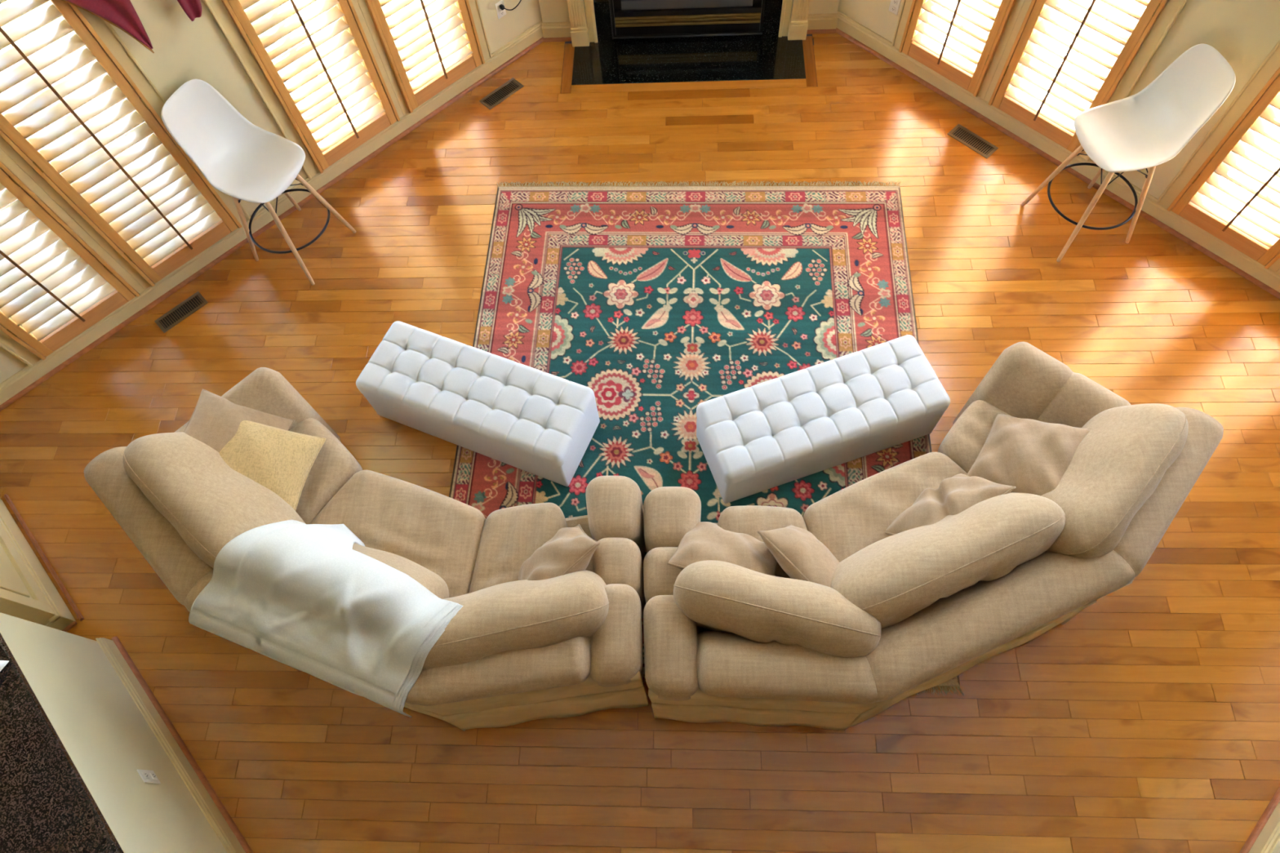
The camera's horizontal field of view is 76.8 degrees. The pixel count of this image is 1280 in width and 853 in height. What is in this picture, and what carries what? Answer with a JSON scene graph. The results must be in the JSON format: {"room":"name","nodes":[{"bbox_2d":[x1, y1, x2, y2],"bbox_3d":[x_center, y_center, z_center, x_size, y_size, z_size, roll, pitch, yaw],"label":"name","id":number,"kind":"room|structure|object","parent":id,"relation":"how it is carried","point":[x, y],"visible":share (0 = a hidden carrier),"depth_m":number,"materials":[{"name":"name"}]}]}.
{"room":"living room","nodes":[
{"label":"living room","id":0,"kind":"room"},
{"bbox_2d":[0,612,226,852],"bbox_3d":[-1.069,2.562,2.884,0.105,0.900,4.970,-41,69,-15],"label":"wall","id":1,"kind":"structure","parent":0,"point":[101,727],"depth_m":3.46,"materials":[{"name":"beige paint"}]},
{"bbox_2d":[0,632,124,852],"bbox_3d":[-1.430,2.620,2.352,1.046,0.032,5.020,-41,69,-15],"label":"countertop","id":2,"kind":"structure","parent":1,"relation":"on","point":[46,806],"depth_m":3.00,"materials":[{"name":"brown stone"}]},
{"bbox_2d":[0,660,8,671],"bbox_3d":[-2.595,1.009,3.155,0.183,0.034,0.191,0,64,3],"label":"paper napkin","id":3,"kind":"object","parent":2,"relation":"on","point":[2,663],"visible":1,"depth_m":3.19,"materials":[{"name":"white paper"}]},
{"bbox_2d":[0,631,124,852],"bbox_3d":[-1.053,2.339,2.506,0.032,0.028,4.970,-41,69,-15],"label":"trim","id":4,"kind":"structure","parent":1,"relation":"attached to","point":[0,632],"depth_m":3.12,"materials":[{"name":"beige paint"}]},
{"bbox_2d":[136,768,160,783],"bbox_3d":[-2.128,1.517,3.504,0.011,0.116,0.072,-41,69,-15],"label":"wall outlet","id":5,"kind":"object","parent":1,"relation":"attached to","point":[147,776],"visible":1,"depth_m":3.49,"materials":[{"name":"white plastic"}]},
{"bbox_2d":[142,772,149,778],"bbox_3d":[-2.128,1.504,3.480,0.006,0.028,0.034,-41,69,-15],"label":"socket","id":6,"kind":"object","parent":5,"relation":"attached to","point":[144,775],"depth_m":3.47,"materials":[{"name":"white plastic"}]},
{"bbox_2d":[149,773,156,779],"bbox_3d":[-2.125,1.527,3.529,0.006,0.028,0.034,-41,69,-15],"label":"socket","id":7,"kind":"object","parent":5,"relation":"attached to","point":[152,775],"depth_m":3.52,"materials":[{"name":"white plastic"}]},
{"bbox_2d":[95,637,245,852],"bbox_3d":[-1.011,2.683,3.246,0.017,0.136,4.988,-41,69,-15],"label":"baseboard","id":8,"kind":"structure","parent":1,"relation":"attached to","point":[223,831],"depth_m":3.85,"materials":[{"name":"beige paint"}]},
{"bbox_2d":[111,636,253,852],"bbox_3d":[-1.002,2.691,3.305,0.019,0.022,5.006,-41,69,-15],"label":"trim","id":9,"kind":"structure","parent":1,"relation":"attached to","point":[242,842],"depth_m":3.92,"materials":[{"name":"brown wood"}]},
{"bbox_2d":[0,0,542,383],"bbox_3d":[-3.232,-2.011,2.712,6.565,5.400,0.100,-42,69,-16],"label":"wall","id":10,"kind":"structure","parent":0,"point":[184,50],"depth_m":4.38,"materials":[{"name":"beige paint"}]},
{"bbox_2d":[0,148,144,367],"bbox_3d":[-3.478,-1.608,2.870,0.769,4.527,0.122,-42,69,-15],"label":"window","id":11,"kind":"structure","parent":10,"relation":"in","point":[7,343],"depth_m":4.58,"materials":[{"name":"beige paint"}]},
{"bbox_2d":[0,160,140,359],"bbox_3d":[-3.378,-1.086,3.917,0.648,2.155,0.107,-42,69,-16],"label":"window shutter","id":12,"kind":"object","parent":11,"relation":"attached to","point":[54,285],"visible":1,"depth_m":4.52,"materials":[{"name":"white wood"}]},
{"bbox_2d":[0,0,250,288],"bbox_3d":[-2.924,-2.100,3.075,0.770,4.527,0.122,-42,69,-16],"label":"window","id":13,"kind":"structure","parent":10,"relation":"in","point":[103,28],"depth_m":4.21,"materials":[{"name":"beige paint"}]},
{"bbox_2d":[61,0,154,53],"bbox_3d":[-2.628,-2.008,3.560,0.485,1.090,0.063,-42,69,-15],"label":"curtain tail","id":14,"kind":"object","parent":13,"relation":"hanging from","point":[122,14],"visible":1,"depth_m":3.87,"materials":[{"name":"red fabric"}]},
{"bbox_2d":[0,0,242,286],"bbox_3d":[-2.849,-1.556,4.114,0.649,2.155,0.107,-42,69,-16],"label":"window shutter","id":15,"kind":"object","parent":13,"relation":"attached to","point":[157,216],"visible":1,"depth_m":4.27,"materials":[{"name":"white wood"}]},
{"bbox_2d":[177,0,201,21],"bbox_3d":[-2.258,-2.339,3.669,0.048,1.037,0.300,41,73,20],"label":"curtain tail","id":16,"kind":"object","parent":10,"relation":"attached to","point":[192,8],"visible":1,"depth_m":4.08,"materials":[{"name":"red fabric"}]},
{"bbox_2d":[0,20,542,404],"bbox_3d":[-3.055,-0.831,5.060,6.565,0.136,0.017,-42,69,-16],"label":"baseboard","id":17,"kind":"structure","parent":10,"relation":"attached to","point":[16,383],"depth_m":5.26,"materials":[{"name":"beige paint"}]},
{"bbox_2d":[0,36,543,411],"bbox_3d":[-3.040,-0.796,5.105,6.565,0.022,0.019,-42,69,-16],"label":"trim","id":18,"kind":"structure","parent":10,"relation":"attached to","point":[116,329],"depth_m":5.28,"materials":[{"name":"brown wood"}]},
{"bbox_2d":[203,0,403,179],"bbox_3d":[-2.040,-2.885,3.403,0.776,4.527,0.122,-42,69,-15],"label":"window","id":19,"kind":"structure","parent":10,"relation":"in","point":[216,8],"depth_m":4.76,"materials":[{"name":"beige paint"}]},
{"bbox_2d":[221,0,399,173],"bbox_3d":[-1.941,-2.362,4.450,0.653,2.155,0.107,-42,69,-16],"label":"window shutter","id":20,"kind":"object","parent":19,"relation":"attached to","point":[326,94],"visible":1,"depth_m":4.88,"materials":[{"name":"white wood"}]},
{"bbox_2d":[356,0,492,115],"bbox_3d":[-1.480,-3.382,3.611,0.780,4.527,0.122,-42,69,-16],"label":"window","id":21,"kind":"structure","parent":10,"relation":"in","point":[473,4],"depth_m":5.37,"materials":[{"name":"beige paint"}]},
{"bbox_2d":[364,0,484,112],"bbox_3d":[-1.405,-2.838,4.649,0.658,2.155,0.107,-42,69,-15],"label":"window shutter","id":22,"kind":"object","parent":21,"relation":"attached to","point":[424,43],"visible":1,"depth_m":5.30,"materials":[{"name":"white wood"}]},
{"bbox_2d":[494,0,506,18],"bbox_3d":[-0.954,-2.862,5.544,0.072,0.116,0.011,-42,69,-16],"label":"wall outlet","id":23,"kind":"object","parent":10,"relation":"attached to","point":[500,13],"visible":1,"depth_m":5.54,"materials":[{"name":"white plastic"}]},
{"bbox_2d":[498,0,521,10],"bbox_3d":[-0.838,-2.990,5.443,0.307,0.310,0.048,-38,68,-14],"label":"power cord","id":24,"kind":"object","parent":10,"relation":"attached to","point":[501,6],"visible":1,"depth_m":5.51,"materials":[{"name":"black plastic"}]},
{"bbox_2d":[0,14,1279,852],"bbox_3d":[0.234,1.696,3.771,11.746,0.080,10.278,0,64,3],"label":"floor","id":25,"kind":"structure","parent":0,"point":[1147,720],"depth_m":4.38,"materials":[{"name":"brown wood"}]},
{"bbox_2d":[0,493,84,631],"bbox_3d":[-3.501,0.711,3.927,0.639,0.880,0.968,-41,69,-15],"label":"base cabinet","id":26,"kind":"object","parent":25,"relation":"on","point":[27,593],"visible":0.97,"depth_m":4.19,"materials":[{"name":"beige paint"}]},
{"bbox_2d":[154,291,208,333],"bbox_3d":[-2.876,-0.719,5.068,0.316,0.005,0.124,-42,69,-16],"label":"floor vent","id":27,"kind":"object","parent":25,"relation":"in","point":[183,310],"visible":1,"depth_m":5.07,"materials":[{"name":"brown metal"}]},
{"bbox_2d":[160,79,355,284],"bbox_3d":[-2.208,-1.426,4.740,0.536,1.143,0.508,26,68,15],"label":"bar stool","id":28,"kind":"object","parent":25,"relation":"on","point":[242,160],"visible":1,"depth_m":4.57,"materials":[{"name":"white plastic"}]},
{"bbox_2d":[479,77,524,109],"bbox_3d":[-0.986,-2.372,5.756,0.316,0.005,0.124,-42,69,-16],"label":"floor vent","id":29,"kind":"object","parent":25,"relation":"in","point":[511,86],"visible":1,"depth_m":5.76,"materials":[{"name":"brown metal"}]},
{"bbox_2d":[571,34,805,84],"bbox_3d":[0.344,-2.670,5.831,1.651,0.016,0.519,0,64,3],"label":"hearth slab","id":30,"kind":"object","parent":25,"relation":"on","point":[732,57],"visible":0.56,"depth_m":5.80,"materials":[{"name":"black stone"}]},
{"bbox_2d":[567,0,810,46],"bbox_3d":[0.317,-3.046,5.282,1.970,1.310,0.260,0,64,3],"label":"fireplace","id":31,"kind":"object","parent":25,"relation":"on","point":[591,20],"visible":1,"depth_m":5.74,"materials":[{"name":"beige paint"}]},
{"bbox_2d":[448,180,964,696],"bbox_3d":[0.294,-0.178,4.620,2.666,0.012,3.198,1,64,4],"label":"oriental rug","id":32,"kind":"object","parent":25,"relation":"on","point":[663,302],"visible":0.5,"depth_m":4.88,"materials":[{"name":"fabric"}]},
{"bbox_2d":[84,367,648,731],"bbox_3d":[-1.199,0.575,3.877,2.757,0.827,1.290,16,66,11],"label":"sectional sofa","id":33,"kind":"object","parent":32,"relation":"on","point":[452,539],"visible":0.49,"depth_m":3.71,"materials":[{"name":"beige fabric"}]},
{"bbox_2d":[122,431,306,568],"bbox_3d":[-1.920,0.344,3.704,0.936,0.471,0.394,39,72,19],"label":"cushion","id":34,"kind":"object","parent":33,"relation":"on","point":[209,503],"visible":0.62,"depth_m":3.54,"materials":[{"name":"beige fabric"}]},
{"bbox_2d":[182,389,294,452],"bbox_3d":[-1.978,0.068,3.927,0.399,0.322,0.501,0,64,3],"label":"throw pillow","id":35,"kind":"object","parent":33,"relation":"on","point":[215,420],"visible":0.47,"depth_m":3.89,"materials":[{"name":"beige fabric"}]},
{"bbox_2d":[218,420,326,511],"bbox_3d":[-1.822,0.186,3.877,0.438,0.249,0.488,4,65,5],"label":"throw pillow","id":36,"kind":"object","parent":33,"relation":"on","point":[280,460],"visible":0.62,"depth_m":3.84,"materials":[{"name":"beige fabric"}]},
{"bbox_2d":[288,417,362,524],"bbox_3d":[-1.746,0.315,4.080,0.565,0.228,0.644,39,72,19],"label":"seat cushion","id":37,"kind":"object","parent":33,"relation":"on","point":[326,493],"depth_m":4.01,"materials":[{"name":"beige fabric"}]},
{"bbox_2d":[188,520,463,717],"bbox_3d":[-1.290,0.822,3.420,1.007,0.512,0.697,30,70,16],"label":"throw blanket","id":38,"kind":"object","parent":33,"relation":"on","point":[298,595],"visible":1,"depth_m":3.28,"materials":[{"name":"white fabric"}]},
{"bbox_2d":[310,470,485,597],"bbox_3d":[-1.177,0.588,3.916,0.977,0.228,0.642,18,67,11],"label":"seat cushion","id":39,"kind":"object","parent":33,"relation":"on","point":[445,535],"depth_m":3.88,"materials":[{"name":"beige fabric"}]},
{"bbox_2d":[352,542,448,599],"bbox_3d":[-1.284,0.673,3.541,0.854,0.496,0.377,16,66,11],"label":"cushion","id":40,"kind":"object","parent":33,"relation":"on","point":[432,581],"visible":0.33,"depth_m":3.52,"materials":[{"name":"beige fabric"}]},
{"bbox_2d":[421,569,608,671],"bbox_3d":[-0.572,0.824,3.427,0.914,0.482,0.365,-12,64,-3],"label":"cushion","id":41,"kind":"object","parent":33,"relation":"on","point":[525,614],"visible":0.64,"depth_m":3.21,"materials":[{"name":"beige fabric"}]},
{"bbox_2d":[468,502,567,593],"bbox_3d":[-0.529,0.686,3.831,0.568,0.227,0.680,0,64,3],"label":"seat cushion","id":42,"kind":"object","parent":33,"relation":"on","point":[499,544],"depth_m":3.82,"materials":[{"name":"beige fabric"}]},
{"bbox_2d":[518,524,599,580],"bbox_3d":[-0.371,0.606,3.598,0.415,0.331,0.259,-40,69,-15],"label":"throw pillow","id":43,"kind":"object","parent":33,"relation":"on","point":[571,550],"visible":0.67,"depth_m":3.48,"materials":[{"name":"beige fabric"}]},
{"bbox_2d":[355,320,599,486],"bbox_3d":[-0.877,-0.134,4.441,1.235,0.399,0.455,20,67,12],"label":"ottoman bench","id":44,"kind":"object","parent":32,"relation":"on","point":[535,421],"visible":1,"depth_m":4.27,"materials":[{"name":"white leather"}]},
{"bbox_2d":[696,334,950,503],"bbox_3d":[0.946,-0.042,4.292,1.235,0.399,0.455,-18,65,-6],"label":"ottoman bench","id":45,"kind":"object","parent":32,"relation":"on","point":[771,433],"visible":1,"depth_m":4.12,"materials":[{"name":"white leather"}]},
{"bbox_2d":[643,342,1223,730],"bbox_3d":[1.235,0.513,3.767,2.770,0.827,1.277,-21,65,-7],"label":"sectional sofa","id":46,"kind":"object","parent":32,"relation":"on","point":[694,673],"visible":0.5,"depth_m":3.34,"materials":[{"name":"beige fabric"}]},
{"bbox_2d":[667,521,777,576],"bbox_3d":[0.386,0.576,3.567,0.477,0.284,0.300,16,66,11],"label":"throw pillow","id":47,"kind":"object","parent":46,"relation":"on","point":[707,540],"visible":0.52,"depth_m":3.49,"materials":[{"name":"beige fabric"}]},
{"bbox_2d":[705,505,807,631],"bbox_3d":[0.591,0.679,3.769,0.585,0.229,0.646,0,64,3],"label":"seat cushion","id":48,"kind":"object","parent":46,"relation":"on","point":[748,520],"depth_m":3.80,"materials":[{"name":"beige fabric"}]},
{"bbox_2d":[673,560,881,657],"bbox_3d":[0.562,0.768,3.388,0.854,0.495,0.338,13,66,9],"label":"cushion","id":49,"kind":"object","parent":46,"relation":"on","point":[718,596],"visible":0.91,"depth_m":3.17,"materials":[{"name":"beige fabric"}]},
{"bbox_2d":[757,524,839,587],"bbox_3d":[0.741,0.593,3.529,0.263,0.338,0.429,-34,67,-13],"label":"throw pillow","id":50,"kind":"object","parent":46,"relation":"on","point":[797,551],"visible":0.59,"depth_m":3.42,"materials":[{"name":"beige fabric"}]},
{"bbox_2d":[803,452,967,562],"bbox_3d":[1.242,0.514,3.812,1.031,0.228,0.642,-23,65,-8],"label":"seat cushion","id":51,"kind":"object","parent":46,"relation":"on","point":[854,517],"depth_m":3.80,"materials":[{"name":"beige fabric"}]},
{"bbox_2d":[831,492,1065,628],"bbox_3d":[1.267,0.562,3.442,1.056,0.499,0.372,-22,65,-7],"label":"cushion","id":52,"kind":"object","parent":46,"relation":"on","point":[895,577],"visible":0.77,"depth_m":3.23,"materials":[{"name":"beige fabric"}]},
{"bbox_2d":[884,473,1016,535],"bbox_3d":[1.367,0.372,3.611,0.485,0.322,0.269,-29,66,-11],"label":"throw pillow","id":53,"kind":"object","parent":46,"relation":"on","point":[954,495],"visible":0.64,"depth_m":3.54,"materials":[{"name":"beige fabric"}]},
{"bbox_2d":[937,400,1011,472],"bbox_3d":[1.786,0.202,3.932,0.645,0.226,0.512,38,72,19],"label":"seat cushion","id":54,"kind":"object","parent":46,"relation":"on","point":[964,442],"depth_m":3.94,"materials":[{"name":"beige fabric"}]},
{"bbox_2d":[966,413,1091,495],"bbox_3d":[1.769,0.139,3.699,0.377,0.267,0.458,29,69,16],"label":"throw pillow","id":55,"kind":"object","parent":46,"relation":"on","point":[1033,456],"visible":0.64,"depth_m":3.63,"materials":[{"name":"beige fabric"}]},
{"bbox_2d":[1040,403,1188,559],"bbox_3d":[2.002,0.238,3.534,0.363,0.463,0.874,39,72,19],"label":"cushion","id":56,"kind":"object","parent":46,"relation":"on","point":[1126,451],"visible":0.73,"depth_m":3.35,"materials":[{"name":"beige fabric"}]},
{"bbox_2d":[947,124,998,158],"bbox_3d":[2.198,-1.887,5.340,0.124,0.005,0.316,-42,69,-16],"label":"floor vent","id":57,"kind":"object","parent":25,"relation":"in","point":[964,135],"visible":1,"depth_m":5.34,"materials":[{"name":"brown metal"}]},
{"bbox_2d":[1021,44,1235,262],"bbox_3d":[2.675,-1.509,4.500,0.536,1.143,0.508,-13,64,-3],"label":"bar stool","id":58,"kind":"object","parent":25,"relation":"on","point":[1147,128],"visible":1,"depth_m":4.33,"materials":[{"name":"white plastic"}]},
{"bbox_2d":[538,0,839,22],"bbox_3d":[0.215,-4.091,3.518,2.110,5.400,0.100,0,64,3],"label":"wall","id":59,"kind":"structure","parent":0,"point":[551,11],"depth_m":5.74,"materials":[{"name":"beige paint"}]},
{"bbox_2d":[541,22,570,37],"bbox_3d":[-0.606,-2.892,5.913,0.215,0.136,0.017,0,64,3],"label":"baseboard","id":60,"kind":"structure","parent":59,"relation":"attached to","point":[550,29],"depth_m":5.89,"materials":[{"name":"beige paint"}]},
{"bbox_2d":[543,36,571,42],"bbox_3d":[-0.603,-2.852,5.957,0.215,0.022,0.019,0,64,3],"label":"trim","id":61,"kind":"structure","parent":59,"relation":"attached to","point":[545,39],"depth_m":5.95,"materials":[{"name":"brown wood"}]},
{"bbox_2d":[806,28,835,34],"bbox_3d":[1.309,-2.860,5.851,0.215,0.022,0.019,0,64,3],"label":"trim","id":62,"kind":"structure","parent":59,"relation":"attached to","point":[809,31],"depth_m":5.85,"materials":[{"name":"brown wood"}]},
{"bbox_2d":[807,13,838,30],"bbox_3d":[1.306,-2.900,5.807,0.215,0.136,0.017,0,64,3],"label":"baseboard","id":63,"kind":"structure","parent":59,"relation":"attached to","point":[815,21],"depth_m":5.79,"materials":[{"name":"beige paint"}]},
{"bbox_2d":[837,0,1279,199],"bbox_3d":[3.533,-2.068,2.351,0.100,5.400,6.565,-42,69,-16],"label":"wall","id":64,"kind":"structure","parent":0,"point":[1244,32],"depth_m":4.13,"materials":[{"name":"beige paint"}]},
{"bbox_2d":[888,0,901,15],"bbox_3d":[1.690,-2.798,5.366,0.011,0.116,0.072,-42,69,-16],"label":"wall outlet","id":65,"kind":"object","parent":64,"relation":"attached to","point":[894,6],"visible":1,"depth_m":5.37,"materials":[{"name":"white plastic"}]},
{"bbox_2d":[891,0,1025,98],"bbox_3d":[1.910,-3.409,3.401,0.121,4.577,0.758,-42,69,-16],"label":"window","id":66,"kind":"structure","parent":64,"relation":"in","point":[906,5],"depth_m":5.22,"materials":[{"name":"beige paint"}]},
{"bbox_2d":[898,0,1016,96],"bbox_3d":[1.955,-2.856,4.465,0.107,2.155,0.630,-42,69,-15],"label":"window shutter","id":67,"kind":"object","parent":66,"relation":"attached to","point":[958,40],"visible":1,"depth_m":5.18,"materials":[{"name":"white wood"}]},
{"bbox_2d":[835,10,1279,293],"bbox_3d":[3.627,-0.889,4.703,0.017,0.136,6.565,-42,69,-16],"label":"baseboard","id":68,"kind":"structure","parent":64,"relation":"attached to","point":[1271,277],"depth_m":5.17,"materials":[{"name":"beige paint"}]},
{"bbox_2d":[835,27,1279,298],"bbox_3d":[3.617,-0.853,4.750,0.019,0.022,6.565,-42,69,-16],"label":"trim","id":69,"kind":"structure","parent":64,"relation":"attached to","point":[1143,214],"depth_m":5.20,"materials":[{"name":"brown wood"}]},
{"bbox_2d":[984,0,1187,161],"bbox_3d":[2.441,-2.923,3.136,0.122,4.577,0.778,-42,69,-16],"label":"window","id":70,"kind":"structure","parent":64,"relation":"in","point":[1172,8],"depth_m":4.49,"materials":[{"name":"beige paint"}]},
{"bbox_2d":[988,0,1168,152],"bbox_3d":[2.466,-2.387,4.209,0.107,2.155,0.650,-42,69,-16],"label":"window shutter","id":71,"kind":"object","parent":70,"relation":"attached to","point":[1068,68],"visible":0.91,"depth_m":4.71,"materials":[{"name":"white wood"}]},
{"bbox_2d":[1155,40,1279,271],"bbox_3d":[3.292,-2.142,2.710,0.121,4.577,0.751,-42,69,-16],"label":"window","id":72,"kind":"structure","parent":64,"relation":"in","point":[1271,64],"depth_m":4.36,"materials":[{"name":"beige paint"}]},
{"bbox_2d":[1166,66,1279,269],"bbox_3d":[3.339,-1.586,3.773,0.107,2.155,0.629,-42,69,-16],"label":"window shutter","id":73,"kind":"object","parent":72,"relation":"attached to","point":[1237,201],"visible":1,"depth_m":4.46,"materials":[{"name":"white wood"}]},
{"bbox_2d":[1271,840,1279,852],"bbox_3d":[3.360,1.059,3.326,0.165,0.950,3.200,40,73,20],"label":"wall","id":74,"kind":"structure","parent":0,"point":[1277,850],"depth_m":3.38,"materials":[{"name":"beige paint"}]},
{"bbox_2d":[1239,786,1279,852],"bbox_3d":[3.307,1.194,3.780,0.019,0.022,3.200,40,73,20],"label":"trim","id":75,"kind":"structure","parent":74,"relation":"attached to","point":[1275,800],"depth_m":3.55,"materials":[{"name":"brown wood"}]},
{"bbox_2d":[1248,800,1279,852],"bbox_3d":[3.316,1.180,3.723,0.017,0.136,3.200,40,73,20],"label":"baseboard","id":76,"kind":"structure","parent":74,"relation":"attached to","point":[1268,837],"depth_m":3.47,"materials":[{"name":"beige paint"}]},
{"label":"outside","id":77,"kind":"structure","parent":0,"visible":0},
{"bbox_2d":[0,0,1146,49],"bbox_3d":[0.911,-27.541,18.267,90.000,0.050,54.500,0,64,3],"label":"ground","id":78,"kind":"structure","parent":77,"point":[7,2],"depth_m":6.93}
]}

